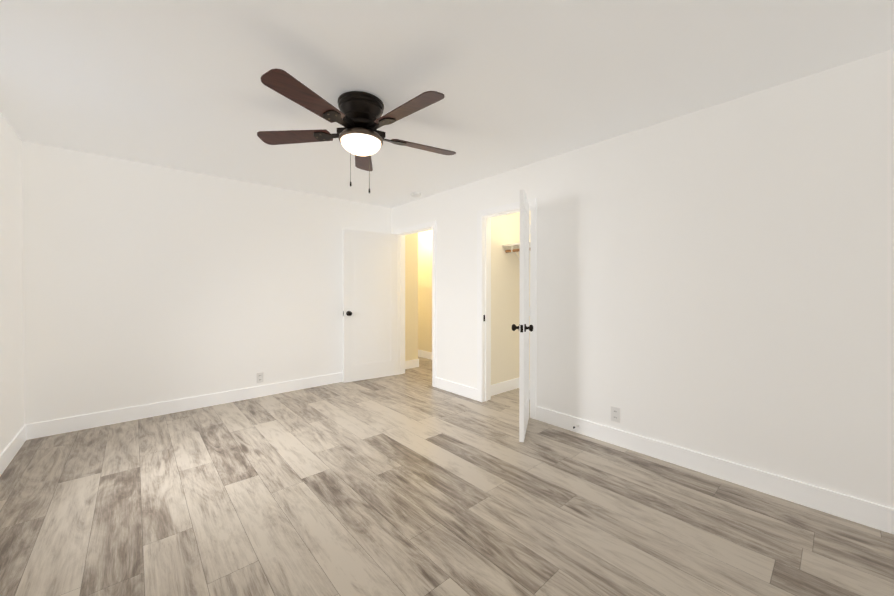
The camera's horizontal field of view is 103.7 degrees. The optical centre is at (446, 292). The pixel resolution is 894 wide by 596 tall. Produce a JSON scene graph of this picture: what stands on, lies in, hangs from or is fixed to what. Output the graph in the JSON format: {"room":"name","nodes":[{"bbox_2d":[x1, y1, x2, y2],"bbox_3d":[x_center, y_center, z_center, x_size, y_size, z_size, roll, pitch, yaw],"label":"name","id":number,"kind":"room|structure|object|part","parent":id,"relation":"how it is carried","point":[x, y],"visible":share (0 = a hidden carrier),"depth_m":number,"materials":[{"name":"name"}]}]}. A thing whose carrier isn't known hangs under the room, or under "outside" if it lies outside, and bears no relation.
{"room":"empty bedroom","nodes":[
{"label":"empty bedroom","id":0,"kind":"room"},
{"bbox_2d":[0,113,23,453],"bbox_3d":[-1.848,0.001,0.948,0.150,2.440,5.010,0,1,-42],"label":"wall","id":1,"kind":"structure","parent":0,"point":[11,348],"depth_m":2.58,"materials":[{"name":"white paint"}]},
{"bbox_2d":[0,424,27,475],"bbox_3d":[-1.788,1.158,1.010,0.012,0.125,5.010,0,1,-42],"label":"baseboard","id":2,"kind":"structure","parent":1,"relation":"attached to","point":[16,443],"depth_m":2.57,"materials":[{"name":"white paint"}]},
{"bbox_2d":[22,141,390,424],"bbox_3d":[-2.243,-0.022,4.035,3.675,2.440,0.120,0,1,-42],"label":"wall","id":3,"kind":"structure","parent":0,"point":[144,284],"depth_m":3.48,"materials":[{"name":"white paint"}]},
{"bbox_2d":[28,372,342,439],"bbox_3d":[-2.126,1.136,4.047,3.495,0.125,0.030,0,1,-42],"label":"baseboard","id":4,"kind":"structure","parent":3,"relation":"attached to","point":[70,424],"depth_m":3.47,"materials":[{"name":"white paint"}]},
{"bbox_2d":[257,372,262,382],"bbox_3d":[-2.151,0.978,4.040,0.070,0.115,0.006,0,1,-42],"label":"electrical outlet","id":5,"kind":"object","parent":3,"relation":"attached to","point":[259,377],"visible":1,"depth_m":4.04,"materials":[{"name":"white plastic"}]},
{"bbox_2d":[405,233,417,360],"bbox_3d":[-0.883,-0.034,5.766,0.420,2.440,0.790,0,1,-42],"label":"wall block","id":6,"kind":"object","parent":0,"point":[411,296],"visible":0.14,"depth_m":5.53,"materials":[{"name":"beige paint"}]},
{"bbox_2d":[405,359,418,368],"bbox_3d":[-0.616,1.125,5.476,0.420,0.125,0.012,0,1,-42],"label":"baseboard","id":7,"kind":"structure","parent":6,"relation":"attached to","point":[409,364],"depth_m":5.52,"materials":[{"name":"white paint"}]},
{"bbox_2d":[418,230,431,351],"bbox_3d":[0.224,-0.034,5.743,0.120,2.440,2.540,0,1,-42],"label":"wall","id":8,"kind":"structure","parent":0,"point":[424,290],"depth_m":6.34,"materials":[{"name":"beige paint"}]},
{"bbox_2d":[418,350,431,359],"bbox_3d":[0.175,1.124,5.707,0.012,0.125,2.300,0,1,-42],"label":"baseboard","id":9,"kind":"structure","parent":8,"relation":"attached to","point":[424,354],"depth_m":6.34,"materials":[{"name":"white paint"}]},
{"bbox_2d":[0,357,893,595],"bbox_3d":[-0.355,1.257,2.854,5.005,0.100,6.250,0,1,-42],"label":"floor","id":10,"kind":"structure","parent":0,"point":[412,482],"depth_m":1.92,"materials":[{"name":"grey laminate"}]},
{"bbox_2d":[0,0,893,207],"bbox_3d":[-0.355,-1.283,2.836,5.005,0.100,6.250,0,1,-42],"label":"ceiling","id":11,"kind":"structure","parent":0,"point":[176,84],"depth_m":1.94,"materials":[{"name":"white paint"}]},
{"bbox_2d":[257,69,455,192],"bbox_3d":[-0.517,-0.935,2.257,1.337,0.583,1.315,0,1,-42],"label":"fan","id":12,"kind":"object","parent":11,"relation":"hanging from","point":[361,120],"visible":1,"depth_m":2.16,"materials":[{"name":"brown wood"}]},
{"bbox_3d":[-0.956,-1.040,2.314,0.454,0.059,0.495,0,1,-42],"label":"blade","id":13,"kind":"part","parent":12,"relation":"part of","materials":[{"name":"brown wood"}]},
{"bbox_3d":[-0.706,-1.037,1.901,0.582,0.059,0.311,0,1,-42],"label":"blade","id":14,"kind":"part","parent":12,"relation":"part of","materials":[{"name":"brown wood"}]},
{"bbox_3d":[-0.626,-1.043,2.666,0.365,0.059,0.558,0,1,-42],"label":"blade","id":15,"kind":"part","parent":12,"relation":"part of","materials":[{"name":"brown wood"}]},
{"bbox_3d":[-0.259,-1.038,2.018,0.169,0.059,0.617,0,1,-42],"label":"blade","id":16,"kind":"part","parent":12,"relation":"part of","materials":[{"name":"brown wood"}]},
{"bbox_3d":[-0.205,-1.041,2.452,0.611,0.059,0.214,0,1,-42],"label":"blade","id":17,"kind":"part","parent":12,"relation":"part of","materials":[{"name":"brown wood"}]},
{"bbox_2d":[411,192,420,196],"bbox_3d":[-0.389,-1.226,4.409,0.128,0.037,0.128,0,1,-42],"label":"smoke detector","id":18,"kind":"object","parent":11,"relation":"attached to","point":[415,194],"visible":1,"depth_m":4.37,"materials":[{"name":"white plastic"}]},
{"bbox_2d":[491,212,519,384],"bbox_3d":[0.635,-0.023,4.247,0.660,2.440,0.100,0,1,-42],"label":"wall","id":19,"kind":"structure","parent":0,"point":[505,280],"depth_m":4.24,"materials":[{"name":"white paint"}]},
{"bbox_2d":[491,378,529,395],"bbox_3d":[1.022,1.137,3.823,0.660,0.125,1.060,0,1,-42],"label":"baseboard","id":20,"kind":"structure","parent":19,"relation":"attached to","point":[504,386],"depth_m":4.23,"materials":[{"name":"white paint"}]},
{"bbox_2d":[502,243,519,260],"bbox_3d":[1.141,-0.410,3.918,0.340,0.318,1.060,0,1,-42],"label":"closet shelf","id":21,"kind":"object","parent":19,"relation":"attached to","point":[513,246],"visible":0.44,"depth_m":4.16,"materials":[{"name":"white wood"}]},
{"bbox_2d":[519,253,529,379],"bbox_3d":[1.305,-0.022,4.067,0.100,2.440,1.260,0,1,-42],"label":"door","id":22,"kind":"structure","parent":0,"point":[529,316],"depth_m":4.32,"materials":[{"name":"white paint"}]},
{"bbox_2d":[391,49,893,508],"bbox_3d":[0.881,-0.017,3.387,0.120,2.440,5.250,0,1,-42],"label":"wall","id":23,"kind":"structure","parent":0,"point":[716,281],"depth_m":2.26,"materials":[{"name":"white paint"}]},
{"bbox_2d":[343,229,397,382],"bbox_3d":[-1.036,0.173,4.831,0.792,2.014,0.173,0,1,-35],"label":"hall door","id":24,"kind":"structure","parent":23,"relation":"in","point":[370,305],"depth_m":4.80,"materials":[{"name":"white paint"}]},
{"bbox_2d":[394,221,435,386],"bbox_3d":[-0.402,0.145,4.823,0.148,2.095,0.930,0,1,-42],"label":"door frame","id":25,"kind":"structure","parent":23,"relation":"attached to","point":[402,233],"depth_m":5.09,"materials":[{"name":"white wood"}]},
{"bbox_2d":[435,377,477,400],"bbox_3d":[0.103,1.135,4.168,0.012,0.125,0.730,0,1,-42],"label":"baseboard","id":26,"kind":"structure","parent":23,"relation":"attached to","point":[466,391],"depth_m":4.13,"materials":[{"name":"white paint"}]},
{"bbox_2d":[478,198,536,418],"bbox_3d":[0.644,0.153,3.653,0.148,2.095,0.750,0,1,-42],"label":"door frame","id":27,"kind":"structure","parent":23,"relation":"attached to","point":[484,303],"depth_m":3.85,"materials":[{"name":"white wood"}]},
{"bbox_2d":[512,190,532,441],"bbox_3d":[0.686,0.186,3.089,0.173,2.014,0.612,0,0,17],"label":"closet door","id":28,"kind":"structure","parent":23,"relation":"in","point":[524,327],"depth_m":2.83,"materials":[{"name":"white paint"}]},
{"bbox_2d":[611,406,619,422],"bbox_3d":[1.337,0.967,2.789,0.006,0.115,0.070,0,1,-42],"label":"electrical outlet","id":29,"kind":"object","parent":23,"relation":"attached to","point":[615,414],"visible":1,"depth_m":2.79,"materials":[{"name":"white plastic"}]},
{"bbox_2d":[536,406,893,533],"bbox_3d":[1.663,1.147,2.421,0.012,0.125,2.455,0,1,-42],"label":"baseboard","id":30,"kind":"structure","parent":23,"relation":"attached to","point":[867,513],"depth_m":2.20,"materials":[{"name":"white paint"}]}
]}

